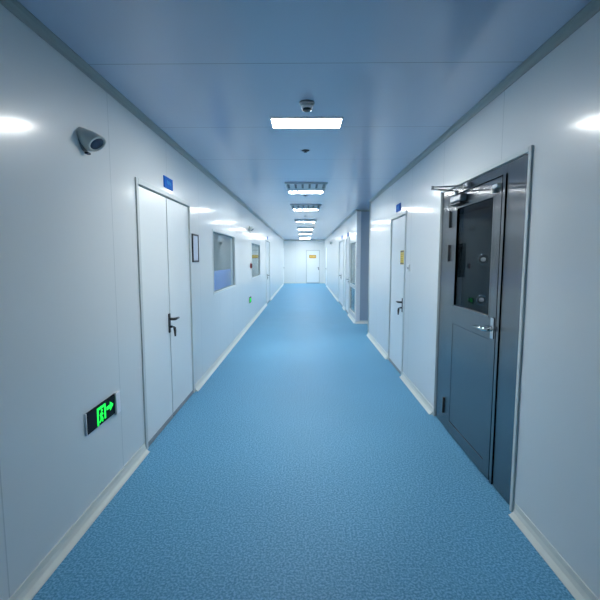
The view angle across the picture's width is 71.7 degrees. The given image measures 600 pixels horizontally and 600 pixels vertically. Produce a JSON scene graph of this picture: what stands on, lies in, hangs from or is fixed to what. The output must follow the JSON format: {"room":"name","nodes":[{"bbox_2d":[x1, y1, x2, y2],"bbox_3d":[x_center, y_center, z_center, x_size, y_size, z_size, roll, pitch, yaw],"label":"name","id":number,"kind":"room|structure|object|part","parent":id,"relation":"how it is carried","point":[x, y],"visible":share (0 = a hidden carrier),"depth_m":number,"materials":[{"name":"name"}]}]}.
{"room":"laboratory corridor","nodes":[
{"label":"laboratory corridor","id":0,"kind":"room"},
{"bbox_2d":[0,4,283,599],"bbox_3d":[-1.233,-0.903,11.182,0.080,2.745,30.400,0,6,1],"label":"wall","id":1,"kind":"structure","parent":0,"point":[70,329],"depth_m":2.35,"materials":[{"name":"white paint"}]},
{"bbox_2d":[8,443,149,599],"bbox_3d":[-1.312,1.589,-0.182,0.045,0.075,7.285,0,6,1],"label":"baseboard","id":2,"kind":"structure","parent":1,"relation":"attached to","point":[29,588],"depth_m":2.36,"materials":[{"name":"white"}]},
{"bbox_2d":[77,127,105,154],"bbox_3d":[-1.235,-0.951,2.487,0.125,0.152,0.148,0,6,1],"label":"security camera","id":3,"kind":"object","parent":1,"relation":"attached to","point":[89,140],"visible":1,"depth_m":2.45,"materials":[{"name":"white paint"}]},
{"bbox_3d":[-1.295,-0.958,2.487,0.006,0.132,0.120,0,6,1],"label":"wall plate","id":4,"kind":"part","parent":3,"relation":"part of","materials":[{"name":"grey plastic"}]},
{"bbox_2d":[90,139,102,148],"bbox_3d":[-1.220,-0.939,2.489,0.066,0.059,0.082,0,6,1],"label":"lens","id":5,"kind":"object","parent":3,"relation":"attached to","point":[94,143],"depth_m":2.49,"materials":[{"name":"glass"}]},
{"bbox_2d":[84,390,120,435],"bbox_3d":[-1.286,0.739,2.727,0.021,0.155,0.445,0,6,1],"label":"exit sign","id":6,"kind":"object","parent":1,"relation":"attached to","point":[99,414],"visible":1,"depth_m":2.70,"materials":[{"name":"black plastic"}]},
{"bbox_2d":[0,0,283,239],"bbox_3d":[-1.172,-2.248,11.045,0.042,0.042,30.400,0,6,1],"label":"crown molding","id":7,"kind":"structure","parent":1,"relation":"attached to","point":[17,9],"depth_m":2.57,"materials":[{"name":"silver metal"}]},
{"bbox_2d":[135,177,194,449],"bbox_3d":[-1.285,0.071,4.114,0.151,2.230,1.540,0,6,1],"label":"door","id":8,"kind":"structure","parent":1,"relation":"in","point":[163,219],"depth_m":3.91,"materials":[{"name":"white metal"}]},
{"bbox_3d":[-1.278,0.227,4.067,0.012,0.190,0.044,0,6,1],"label":"handle plate","id":9,"kind":"part","parent":8,"relation":"part of","materials":[{"name":"grey metal"}]},
{"bbox_2d":[163,175,172,190],"bbox_3d":[-1.273,-1.128,4.013,0.012,0.105,0.250,0,6,1],"label":"plaque","id":10,"kind":"object","parent":1,"relation":"attached to","point":[168,183],"visible":1,"depth_m":4.00,"materials":[{"name":"blue plastic"}]},
{"bbox_2d":[192,234,198,261],"bbox_3d":[-1.260,-0.625,5.003,0.015,0.335,0.270,0,6,1],"label":"frame","id":11,"kind":"object","parent":1,"relation":"attached to","point":[195,238],"visible":0.99,"depth_m":5.00,"materials":[{"name":"black plastic"}]},
{"bbox_2d":[212,229,235,294],"bbox_3d":[-1.282,-0.640,6.947,0.086,0.955,1.920,0,6,1],"label":"window","id":12,"kind":"structure","parent":1,"relation":"in","point":[232,237],"depth_m":7.83,"materials":[{"name":"white metal"}]},
{"bbox_2d":[195,303,266,390],"bbox_3d":[-1.191,0.597,9.619,0.045,0.075,9.290,0,6,1],"label":"baseboard","id":13,"kind":"structure","parent":1,"relation":"attached to","point":[209,372],"depth_m":6.64,"materials":[{"name":"white"}]},
{"bbox_2d":[251,242,259,278],"bbox_3d":[-1.229,-1.081,11.279,0.086,0.920,1.930,0,6,1],"label":"window","id":14,"kind":"structure","parent":1,"relation":"in","point":[255,248],"depth_m":11.28,"materials":[{"name":"white glass"}]},
{"bbox_2d":[266,239,269,302],"bbox_3d":[-1.153,-1.017,14.863,0.151,2.230,1.450,0,6,1],"label":"door","id":15,"kind":"structure","parent":1,"relation":"in","point":[267,241],"depth_m":14.75,"materials":[{"name":"white metal"}]},
{"bbox_2d":[270,284,283,299],"bbox_3d":[-1.058,-0.503,20.493,0.045,0.075,9.630,0,6,1],"label":"baseboard","id":16,"kind":"structure","parent":1,"relation":"attached to","point":[275,293],"depth_m":18.73,"materials":[{"name":"white"}]},
{"bbox_2d":[283,248,283,283],"bbox_3d":[-1.020,-2.092,25.634,0.151,2.200,0.900,0,6,1],"label":"door","id":17,"kind":"structure","parent":1,"relation":"in","point":[283,248],"depth_m":25.64,"materials":[{"name":"white metal"}]},
{"bbox_2d":[213,233,230,270],"bbox_3d":[-2.572,-0.708,9.258,2.550,2.745,8.020,0,6,1],"label":"wall","id":18,"kind":"structure","parent":0,"point":[221,244],"depth_m":13.15,"materials":[{"name":"grey"}]},
{"bbox_2d":[214,269,230,290],"bbox_3d":[-1.546,0.143,7.723,0.040,1.360,3.300,0,6,1],"label":"board","id":19,"kind":"object","parent":18,"relation":"attached to","point":[222,278],"visible":0.06,"depth_m":8.14,"materials":[{"name":"blue"}]},
{"bbox_2d":[32,283,574,599],"bbox_3d":[0.237,0.514,11.307,8.600,0.100,30.800,0,6,1],"label":"floor","id":20,"kind":"structure","parent":0,"point":[305,466],"depth_m":2.77,"materials":[{"name":"blue plastic"}]},
{"bbox_2d":[17,0,590,239],"bbox_3d":[0.237,-2.317,11.021,8.600,0.100,30.800,0,6,1],"label":"ceiling","id":21,"kind":"structure","parent":0,"point":[212,75],"depth_m":2.55,"materials":[{"name":"white paint"}]},
{"bbox_2d":[288,191,322,193],"bbox_3d":[0.100,-1.875,7.217,0.596,0.012,0.260,0,6,1],"label":"recessed light","id":22,"kind":"object","parent":21,"relation":"in","point":[290,192],"visible":1,"depth_m":7.23,"materials":[{"name":"white plastic"}]},
{"bbox_2d":[289,191,322,192],"bbox_3d":[0.100,-1.876,7.217,0.576,0.008,0.240,0,6,1],"label":"diffuser","id":23,"kind":"object","parent":22,"relation":"attached to","point":[289,191],"depth_m":7.17,"materials":[{"name":"white plastic"}]},
{"bbox_2d":[293,209,317,210],"bbox_3d":[0.133,-2.142,9.854,0.596,0.012,0.260,0,6,1],"label":"recessed light","id":24,"kind":"object","parent":21,"relation":"in","point":[293,209],"visible":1,"depth_m":9.86,"materials":[{"name":"white plastic"}]},
{"bbox_2d":[297,227,313,228],"bbox_3d":[0.211,-2.741,15.823,0.660,0.022,0.540,0,6,1],"label":"recessed light","id":25,"kind":"object","parent":21,"relation":"in","point":[297,227],"visible":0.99,"depth_m":15.72,"materials":[{"name":"white plastic"}]},
{"bbox_2d":[298,232,312,233],"bbox_3d":[0.248,-3.051,18.887,0.660,0.022,0.540,0,6,1],"label":"recessed light","id":26,"kind":"object","parent":21,"relation":"in","point":[298,232],"visible":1,"depth_m":18.87,"materials":[{"name":"white plastic"}]},
{"bbox_2d":[291,204,320,207],"bbox_3d":[0.129,-2.068,9.178,0.660,0.022,0.540,0,6,1],"label":"ceiling vent","id":27,"kind":"object","parent":21,"relation":"in","point":[292,205],"visible":1,"depth_m":9.01,"materials":[{"name":"grey metal"}]},
{"bbox_2d":[295,220,316,221],"bbox_3d":[0.172,-2.425,12.699,0.660,0.022,0.540,0,6,1],"label":"recessed light","id":28,"kind":"object","parent":21,"relation":"in","point":[295,220],"visible":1,"depth_m":12.67,"materials":[{"name":"white plastic"}]},
{"bbox_2d":[270,117,342,128],"bbox_3d":[0.055,-1.501,3.521,0.596,0.012,0.260,0,6,1],"label":"recessed light","id":29,"kind":"object","parent":21,"relation":"in","point":[277,122],"visible":1,"depth_m":3.50,"materials":[{"name":"white plastic"}]},
{"bbox_2d":[285,182,327,189],"bbox_3d":[0.097,-1.807,6.591,0.660,0.022,0.540,0,6,1],"label":"ceiling vent","id":30,"kind":"object","parent":21,"relation":"in","point":[320,185],"visible":1,"depth_m":6.58,"materials":[{"name":"grey metal"}]},
{"bbox_2d":[299,100,314,111],"bbox_3d":[0.051,-1.430,3.071,0.113,0.062,0.113,0,6,1],"label":"security camera","id":31,"kind":"object","parent":21,"relation":"attached to","point":[306,105],"visible":1,"depth_m":3.04,"materials":[{"name":"grey plastic"}]},
{"bbox_2d":[284,240,324,281],"bbox_3d":[0.278,-2.436,26.327,2.570,2.745,0.080,0,6,1],"label":"wall","id":32,"kind":"structure","parent":0,"point":[294,250],"depth_m":26.27,"materials":[{"name":"white paint"}]},
{"bbox_2d":[306,250,319,282],"bbox_3d":[0.820,-2.121,26.317,0.895,2.120,0.151,0,6,1],"label":"door","id":33,"kind":"structure","parent":32,"relation":"in","point":[312,264],"depth_m":26.32,"materials":[{"name":"white metal"}]},
{"bbox_2d":[325,212,356,318],"bbox_3d":[1.503,-1.609,18.163,0.080,2.745,16.300,0,6,1],"label":"wall","id":34,"kind":"structure","parent":0,"point":[349,226],"depth_m":15.88,"materials":[{"name":"white paint"}]},
{"bbox_2d":[325,248,326,284],"bbox_3d":[1.542,-1.955,24.285,0.151,2.200,1.150,0,6,1],"label":"door","id":35,"kind":"structure","parent":34,"relation":"in","point":[326,248],"depth_m":24.11,"materials":[{"name":"white metal"}]},
{"bbox_2d":[326,285,337,301],"bbox_3d":[1.456,-0.407,19.542,0.045,0.075,8.580,0,6,1],"label":"baseboard","id":36,"kind":"structure","parent":34,"relation":"attached to","point":[329,289],"depth_m":18.35,"materials":[{"name":"white"}]},
{"bbox_2d":[324,210,356,239],"bbox_3d":[1.442,-2.954,18.028,0.042,0.042,16.300,0,6,1],"label":"crown molding","id":37,"kind":"structure","parent":34,"relation":"attached to","point":[355,211],"depth_m":12.88,"materials":[{"name":"silver metal"}]},
{"bbox_2d":[338,239,343,306],"bbox_3d":[1.419,-0.941,14.261,0.151,2.200,1.800,0,6,1],"label":"door","id":38,"kind":"structure","parent":34,"relation":"in","point":[341,243],"depth_m":14.18,"materials":[{"name":"white metal"}]},
{"bbox_2d":[345,236,349,312],"bbox_3d":[1.393,-0.724,12.123,0.151,2.200,0.980,0,6,1],"label":"door","id":39,"kind":"structure","parent":34,"relation":"in","point":[347,238],"depth_m":12.17,"materials":[{"name":"white metal"}]},
{"bbox_2d":[348,313,354,322],"bbox_3d":[1.350,0.461,10.961,0.045,0.075,1.550,0,6,1],"label":"baseboard","id":40,"kind":"structure","parent":34,"relation":"attached to","point":[349,314],"depth_m":10.89,"materials":[{"name":"white"}]},
{"bbox_2d":[349,241,355,315],"bbox_3d":[1.410,-0.590,10.849,0.086,1.850,1.260,0,6,1],"label":"window","id":41,"kind":"structure","parent":34,"relation":"in","point":[352,244],"depth_m":11.00,"materials":[{"name":"white glass"}]},
{"bbox_3d":[1.394,-0.011,10.908,0.006,0.625,1.200,0,6,1],"label":"glass pane","id":42,"kind":"part","parent":41,"relation":"part of","materials":[{"name":"clear glass"}]},
{"bbox_3d":[1.394,-0.946,10.813,0.006,1.075,1.200,0,6,1],"label":"glass pane","id":43,"kind":"part","parent":41,"relation":"part of","materials":[{"name":"clear glass"}]},
{"bbox_2d":[360,212,369,319],"bbox_3d":[2.884,-0.791,10.077,2.880,2.745,0.080,0,6,1],"label":"wall","id":44,"kind":"structure","parent":0,"point":[364,263],"depth_m":10.05,"materials":[{"name":"blue"}]},
{"bbox_2d":[355,211,360,322],"bbox_3d":[1.411,-0.790,10.066,0.106,2.745,0.038,0,6,1],"label":"trim","id":45,"kind":"structure","parent":44,"relation":"attached to","point":[358,224],"depth_m":10.04,"materials":[{"name":"white plastic"}]},
{"bbox_2d":[356,320,367,323],"bbox_3d":[2.843,0.543,10.150,2.960,0.075,0.045,0,6,1],"label":"baseboard","id":46,"kind":"structure","parent":44,"relation":"attached to","point":[360,321],"depth_m":10.17,"materials":[{"name":"white"}]},
{"bbox_2d":[460,199,492,314],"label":"window","id":47,"kind":"structure","parent":0,"point":[477,231],"depth_m":4.30,"materials":[{"name":"black glass"}]},
{"bbox_2d":[476,295,486,304],"bbox_3d":[1.898,-0.001,4.332,0.110,0.110,0.032,0,6,1],"label":"air nozzle","id":48,"kind":"object","parent":47,"relation":"attached to","point":[481,299],"visible":1,"depth_m":4.34,"materials":[{"name":"silver metal"}]},
{"bbox_2d":[478,254,488,264],"bbox_3d":[1.898,-0.419,4.290,0.110,0.110,0.032,0,6,1],"label":"air nozzle","id":49,"kind":"object","parent":47,"relation":"attached to","point":[483,259],"visible":1,"depth_m":4.30,"materials":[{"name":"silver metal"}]},
{"bbox_2d":[369,11,599,599],"bbox_3d":[1.388,-0.001,2.270,0.080,2.745,12.550,0,6,1],"label":"wall","id":50,"kind":"structure","parent":0,"point":[554,107],"depth_m":2.24,"materials":[{"name":"white paint"}]},
{"bbox_2d":[368,203,370,331],"bbox_3d":[1.422,-0.632,8.501,0.032,2.745,0.032,0,6,1],"label":"trim","id":51,"kind":"structure","parent":50,"relation":"attached to","point":[370,203],"depth_m":8.48,"materials":[{"name":"white metal"}]},
{"bbox_2d":[366,332,387,358],"bbox_3d":[1.389,0.800,7.613,0.045,0.075,2.080,0,6,1],"label":"baseboard","id":52,"kind":"structure","parent":50,"relation":"attached to","point":[381,350],"depth_m":7.40,"materials":[{"name":"white"}]},
{"bbox_2d":[388,210,406,374],"bbox_3d":[1.397,-0.113,5.982,0.151,2.220,0.960,0,6,1],"label":"door","id":53,"kind":"structure","parent":50,"relation":"in","point":[398,222],"depth_m":5.95,"materials":[{"name":"white metal"}]},
{"bbox_2d":[400,250,403,264],"bbox_3d":[1.391,-0.579,5.649,0.005,0.190,0.200,0,6,1],"label":"warning label","id":54,"kind":"object","parent":53,"relation":"attached to","point":[402,251],"visible":0.98,"depth_m":5.62,"materials":[{"name":"yellow"}]},
{"bbox_2d":[396,203,400,211],"bbox_3d":[1.386,-1.302,5.852,0.012,0.105,0.250,0,6,1],"label":"plaque","id":55,"kind":"object","parent":50,"relation":"attached to","point":[398,206],"visible":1,"depth_m":5.82,"materials":[{"name":"blue plastic"}]},
{"bbox_2d":[400,372,432,414],"bbox_3d":[1.356,1.072,4.929,0.045,0.075,1.355,0,6,1],"label":"baseboard","id":56,"kind":"structure","parent":50,"relation":"attached to","point":[423,401],"depth_m":4.77,"materials":[{"name":"white"}]},
{"bbox_2d":[431,145,533,511],"bbox_3d":[1.248,0.141,3.321,0.372,2.250,1.630,0,6,1],"label":"door","id":57,"kind":"structure","parent":50,"relation":"in","point":[478,362],"depth_m":2.97,"materials":[{"name":"grey metal"}]},
{"bbox_3d":[1.405,0.089,3.969,0.066,2.213,0.263,0,6,1],"label":"panel","id":58,"kind":"part","parent":57,"relation":"part of","materials":[{"name":"silver metal"}]},
{"bbox_3d":[1.203,-0.910,3.441,0.286,0.012,0.026,-3,7,-28],"label":"arm","id":59,"kind":"part","parent":57,"relation":"part of","materials":[{"name":"grey metal"}]},
{"bbox_3d":[1.384,0.693,3.385,0.053,0.898,0.718,0,6,1],"label":"panel","id":60,"kind":"part","parent":57,"relation":"part of","materials":[{"name":"silver metal"}]},
{"bbox_3d":[1.311,0.201,2.989,0.070,0.028,0.182,0,6,1],"label":"lever","id":61,"kind":"part","parent":57,"relation":"part of","materials":[{"name":"silver metal"}]},
{"bbox_3d":[1.345,0.198,2.909,0.008,0.150,0.044,0,6,1],"label":"lock plate","id":62,"kind":"part","parent":57,"relation":"part of","materials":[{"name":"silver metal"}]},
{"bbox_3d":[1.381,0.236,2.844,0.066,2.148,0.036,0,6,1],"label":"post","id":63,"kind":"part","parent":57,"relation":"part of","materials":[{"name":"silver metal"}]},
{"bbox_3d":[1.389,0.220,2.680,0.066,2.213,0.278,0,6,1],"label":"panel","id":64,"kind":"part","parent":57,"relation":"part of","materials":[{"name":"silver metal"}]},
{"bbox_2d":[369,0,599,202],"bbox_3d":[1.327,-1.346,2.134,0.042,0.042,12.550,0,6,1],"label":"crown molding","id":65,"kind":"structure","parent":50,"relation":"attached to","point":[592,8],"depth_m":2.54,"materials":[{"name":"silver metal"}]},
{"bbox_2d":[508,504,598,599],"bbox_3d":[1.288,1.633,-0.622,0.045,0.075,6.465,0,6,1],"label":"baseboard","id":66,"kind":"structure","parent":50,"relation":"attached to","point":[578,589],"depth_m":2.17,"materials":[{"name":"white"}]}
]}

